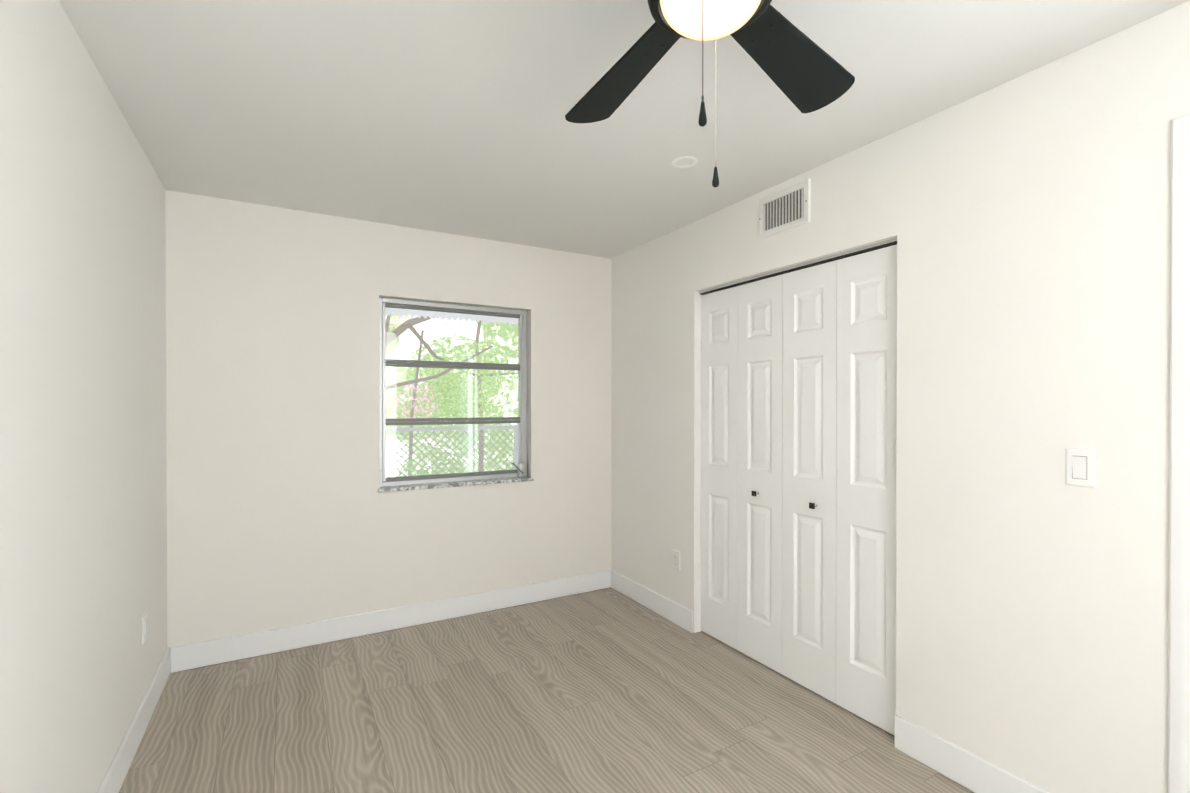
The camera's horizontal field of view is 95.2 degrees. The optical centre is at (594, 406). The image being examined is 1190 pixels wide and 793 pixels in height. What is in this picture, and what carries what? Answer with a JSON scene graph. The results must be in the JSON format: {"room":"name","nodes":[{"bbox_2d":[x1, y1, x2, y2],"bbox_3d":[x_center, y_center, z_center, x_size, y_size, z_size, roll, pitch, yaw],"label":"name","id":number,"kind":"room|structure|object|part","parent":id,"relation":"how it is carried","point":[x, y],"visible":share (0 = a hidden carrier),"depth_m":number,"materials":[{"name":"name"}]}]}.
{"room":"empty bedroom","nodes":[
{"label":"empty bedroom","id":0,"kind":"room"},
{"bbox_2d":[0,0,166,792],"bbox_3d":[-1.167,0.137,0.837,0.150,2.440,4.706,0,0,-30],"label":"wall","id":1,"kind":"structure","parent":0,"point":[83,527],"depth_m":1.55,"materials":[{"name":"paint"}]},
{"bbox_2d":[97,647,170,792],"bbox_3d":[-1.082,1.291,0.862,0.015,0.130,4.356,0,0,-30],"label":"baseboard","id":2,"kind":"structure","parent":1,"relation":"attached to","point":[116,774],"depth_m":2.12,"materials":[{"name":"white wood"}]},
{"bbox_2d":[142,611,146,643],"bbox_3d":[-1.906,0.934,2.304,0.009,0.115,0.070,0,0,-30],"label":"electrical outlet","id":3,"kind":"object","parent":1,"relation":"attached to","point":[144,627],"visible":0.98,"depth_m":2.29,"materials":[{"name":"white plastic"}]},
{"bbox_2d":[165,190,610,647],"bbox_3d":[-0.658,0.121,3.717,3.580,2.440,0.200,0,0,-30],"label":"wall","id":4,"kind":"structure","parent":0,"point":[282,511],"depth_m":3.12,"materials":[{"name":"paint"}]},
{"bbox_2d":[171,570,609,672],"bbox_3d":[-1.018,1.278,3.395,2.600,0.130,0.015,0,0,-30],"label":"baseboard","id":5,"kind":"structure","parent":4,"relation":"attached to","point":[216,651],"depth_m":3.21,"materials":[{"name":"white wood"}]},
{"bbox_2d":[385,307,517,325],"bbox_3d":[-1.100,-0.954,4.305,2.377,0.363,1.230,0,0,-30],"label":"awning","id":6,"kind":"object","parent":4,"relation":"attached to","point":[447,315],"depth_m":4.83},
{"bbox_2d":[379,298,526,486],"bbox_3d":[-0.888,-0.090,3.531,0.977,1.155,0.142,0,0,-30],"label":"window","id":7,"kind":"structure","parent":4,"relation":"in","point":[520,419],"depth_m":3.55,"materials":[{"name":"silver metal"}]},
{"bbox_2d":[377,477,533,492],"bbox_3d":[-0.876,0.497,3.514,1.001,0.020,0.096,0,0,-30],"label":"window sill","id":8,"kind":"structure","parent":4,"relation":"attached to","point":[446,484],"depth_m":3.46,"materials":[{"name":"stone"}]},
{"bbox_2d":[119,587,973,792],"bbox_3d":[0.390,1.392,1.727,3.730,0.080,4.706,0,0,-30],"label":"floor","id":9,"kind":"structure","parent":0,"point":[609,690],"depth_m":2.34,"materials":[{"name":"wood"}]},
{"bbox_2d":[59,0,1189,258],"bbox_3d":[0.390,-1.138,1.714,3.730,0.100,4.706,0,0,-30],"label":"ceiling","id":10,"kind":"structure","parent":0,"point":[445,116],"depth_m":1.92,"materials":[{"name":"paint"}]},
{"bbox_2d":[672,156,697,167],"bbox_3d":[0.400,-1.100,2.425,0.116,0.028,0.116,0,0,-30],"label":"recessed light","id":11,"kind":"object","parent":10,"relation":"in","point":[695,162],"visible":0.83,"depth_m":2.42,"materials":[{"name":"white plastic"}]},
{"bbox_2d":[565,0,854,187],"bbox_3d":[0.223,-0.788,1.144,1.174,0.594,1.142,0,0,-30],"label":"fan","id":12,"kind":"object","parent":10,"relation":"hanging from","point":[803,71],"depth_m":1.31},
{"bbox_3d":[0.197,-0.670,0.996,0.016,0.309,0.015,0,0,-30],"label":"fan cord","id":13,"kind":"part","parent":12,"relation":"part of","materials":[{"name":"black metal"}]},
{"bbox_3d":[0.236,-0.811,1.105,0.209,0.076,0.209,0,0,-30],"label":"fan shade","id":14,"kind":"part","parent":12,"relation":"part of","materials":[{"name":"white glass"}]},
{"bbox_3d":[0.270,-0.658,1.214,0.016,0.334,0.015,0,0,-30],"label":"fan cord","id":15,"kind":"part","parent":12,"relation":"part of","materials":[{"name":"black metal"}]},
{"bbox_2d":[611,1,1189,792],"bbox_3d":[1.250,0.129,2.180,0.120,2.440,4.356,0,0,-30],"label":"wall","id":16,"kind":"structure","parent":0,"point":[1025,221],"depth_m":1.82,"materials":[{"name":"paint"}]},
{"bbox_2d":[610,570,692,632],"bbox_3d":[0.348,1.277,3.637,0.015,0.130,0.942,0,0,-30],"label":"baseboard","id":17,"kind":"structure","parent":16,"relation":"attached to","point":[670,610],"depth_m":3.56,"materials":[{"name":"white wood"}]},
{"bbox_2d":[673,549,679,569],"bbox_3d":[0.502,0.948,3.370,0.009,0.115,0.070,0,0,-30],"label":"electrical outlet","id":18,"kind":"object","parent":16,"relation":"attached to","point":[676,559],"visible":1,"depth_m":3.36,"materials":[{"name":"white plastic"}]},
{"bbox_2d":[701,286,737,649],"bbox_3d":[0.723,0.336,3.123,0.034,2.000,0.304,0,0,-30],"label":"closet door","id":19,"kind":"structure","parent":16,"relation":"in","point":[719,465],"depth_m":3.11,"materials":[{"name":"white wood"}]},
{"bbox_2d":[738,274,782,673],"bbox_3d":[0.875,0.338,2.857,0.034,2.000,0.304,0,0,-30],"label":"closet door","id":20,"kind":"structure","parent":16,"relation":"in","point":[760,376],"depth_m":2.84,"materials":[{"name":"white wood"}]},
{"bbox_2d":[752,491,758,496],"bbox_3d":[0.841,0.453,2.847,0.034,0.027,0.027,0,0,-30],"label":"handle","id":21,"kind":"object","parent":20,"relation":"attached to","point":[754,493],"visible":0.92,"depth_m":2.84,"materials":[{"name":"black metal"}]},
{"bbox_2d":[759,179,809,239],"bbox_3d":[0.910,-0.953,2.638,0.013,0.200,0.310,0,0,-30],"label":"air vent","id":22,"kind":"object","parent":16,"relation":"in","point":[784,209],"visible":1,"depth_m":2.62,"materials":[{"name":"white metal"}]},
{"bbox_2d":[698,237,896,294],"bbox_3d":[0.947,-0.675,2.716,0.066,0.018,1.227,0,0,-30],"label":"rail","id":23,"kind":"object","parent":16,"relation":"attached to","point":[865,249],"visible":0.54,"depth_m":2.57,"materials":[{"name":"grey metal"}]},
{"bbox_2d":[782,260,836,703],"bbox_3d":[1.026,0.339,2.590,0.034,2.000,0.304,0,0,-30],"label":"closet door","id":24,"kind":"structure","parent":16,"relation":"in","point":[809,454],"depth_m":2.57,"materials":[{"name":"white wood"}]},
{"bbox_2d":[809,502,817,508],"bbox_3d":[1.019,0.460,2.534,0.034,0.027,0.027,0,0,-30],"label":"handle","id":25,"kind":"object","parent":24,"relation":"attached to","point":[812,505],"visible":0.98,"depth_m":2.52,"materials":[{"name":"black metal"}]},
{"bbox_2d":[836,244,896,735],"bbox_3d":[1.177,0.341,2.324,0.034,2.000,0.304,0,0,-30],"label":"closet door","id":26,"kind":"structure","parent":16,"relation":"in","point":[866,461],"depth_m":2.32,"materials":[{"name":"white wood"}]},
{"bbox_2d":[895,715,1048,792],"bbox_3d":[1.379,1.286,1.824,0.015,0.130,0.764,0,0,-30],"label":"baseboard","id":27,"kind":"structure","parent":16,"relation":"attached to","point":[972,772],"depth_m":1.95,"materials":[{"name":"white wood"}]},
{"bbox_2d":[1066,448,1094,487],"bbox_3d":[1.474,0.184,1.653,0.012,0.115,0.070,0,0,-30],"label":"switch plate","id":28,"kind":"object","parent":16,"relation":"attached to","point":[1080,467],"visible":1,"depth_m":1.65,"materials":[{"name":"white plastic"}]},
{"bbox_2d":[1168,113,1189,792],"bbox_3d":[1.814,0.288,1.049,0.018,2.135,1.000,0,0,-30],"label":"door frame","id":29,"kind":"structure","parent":16,"relation":"attached to","point":[1179,646],"depth_m":1.46,"materials":[{"name":"white wood"}]},
{"label":"outside","id":30,"kind":"structure","parent":0,"visible":0},
{"bbox_2d":[382,314,517,486],"bbox_3d":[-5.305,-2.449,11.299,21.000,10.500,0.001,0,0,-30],"label":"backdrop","id":31,"kind":"structure","parent":30,"point":[397,355],"depth_m":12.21,"materials":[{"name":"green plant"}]},
{"bbox_3d":[-3.132,1.781,7.495,21.000,0.080,8.800,0,0,-30],"label":"ground","id":32,"kind":"structure","parent":30,"visible":0},
{"bbox_2d":[386,429,513,476],"bbox_3d":[-1.364,0.992,5.390,14.000,1.520,0.001,0,0,-30],"label":"fence","id":33,"kind":"object","parent":32,"relation":"on","point":[448,469],"depth_m":5.34,"materials":[{"name":"grey metal"}]},
{"bbox_2d":[385,313,517,482],"bbox_3d":[-2.848,-0.777,7.085,8.739,4.810,4.167,0,0,-30],"label":"tree","id":34,"kind":"object","parent":32,"relation":"on","point":[460,397],"depth_m":7.31,"materials":[{"name":"green plant"}]},
{"bbox_2d":[386,425,517,468],"bbox_3d":[-1.364,0.972,5.390,14.000,1.560,0.050,0,0,-30],"label":"fence rail","id":35,"kind":"object","parent":32,"relation":"on","point":[515,428],"depth_m":5.44,"materials":[{"name":"grey metal"}]}
]}

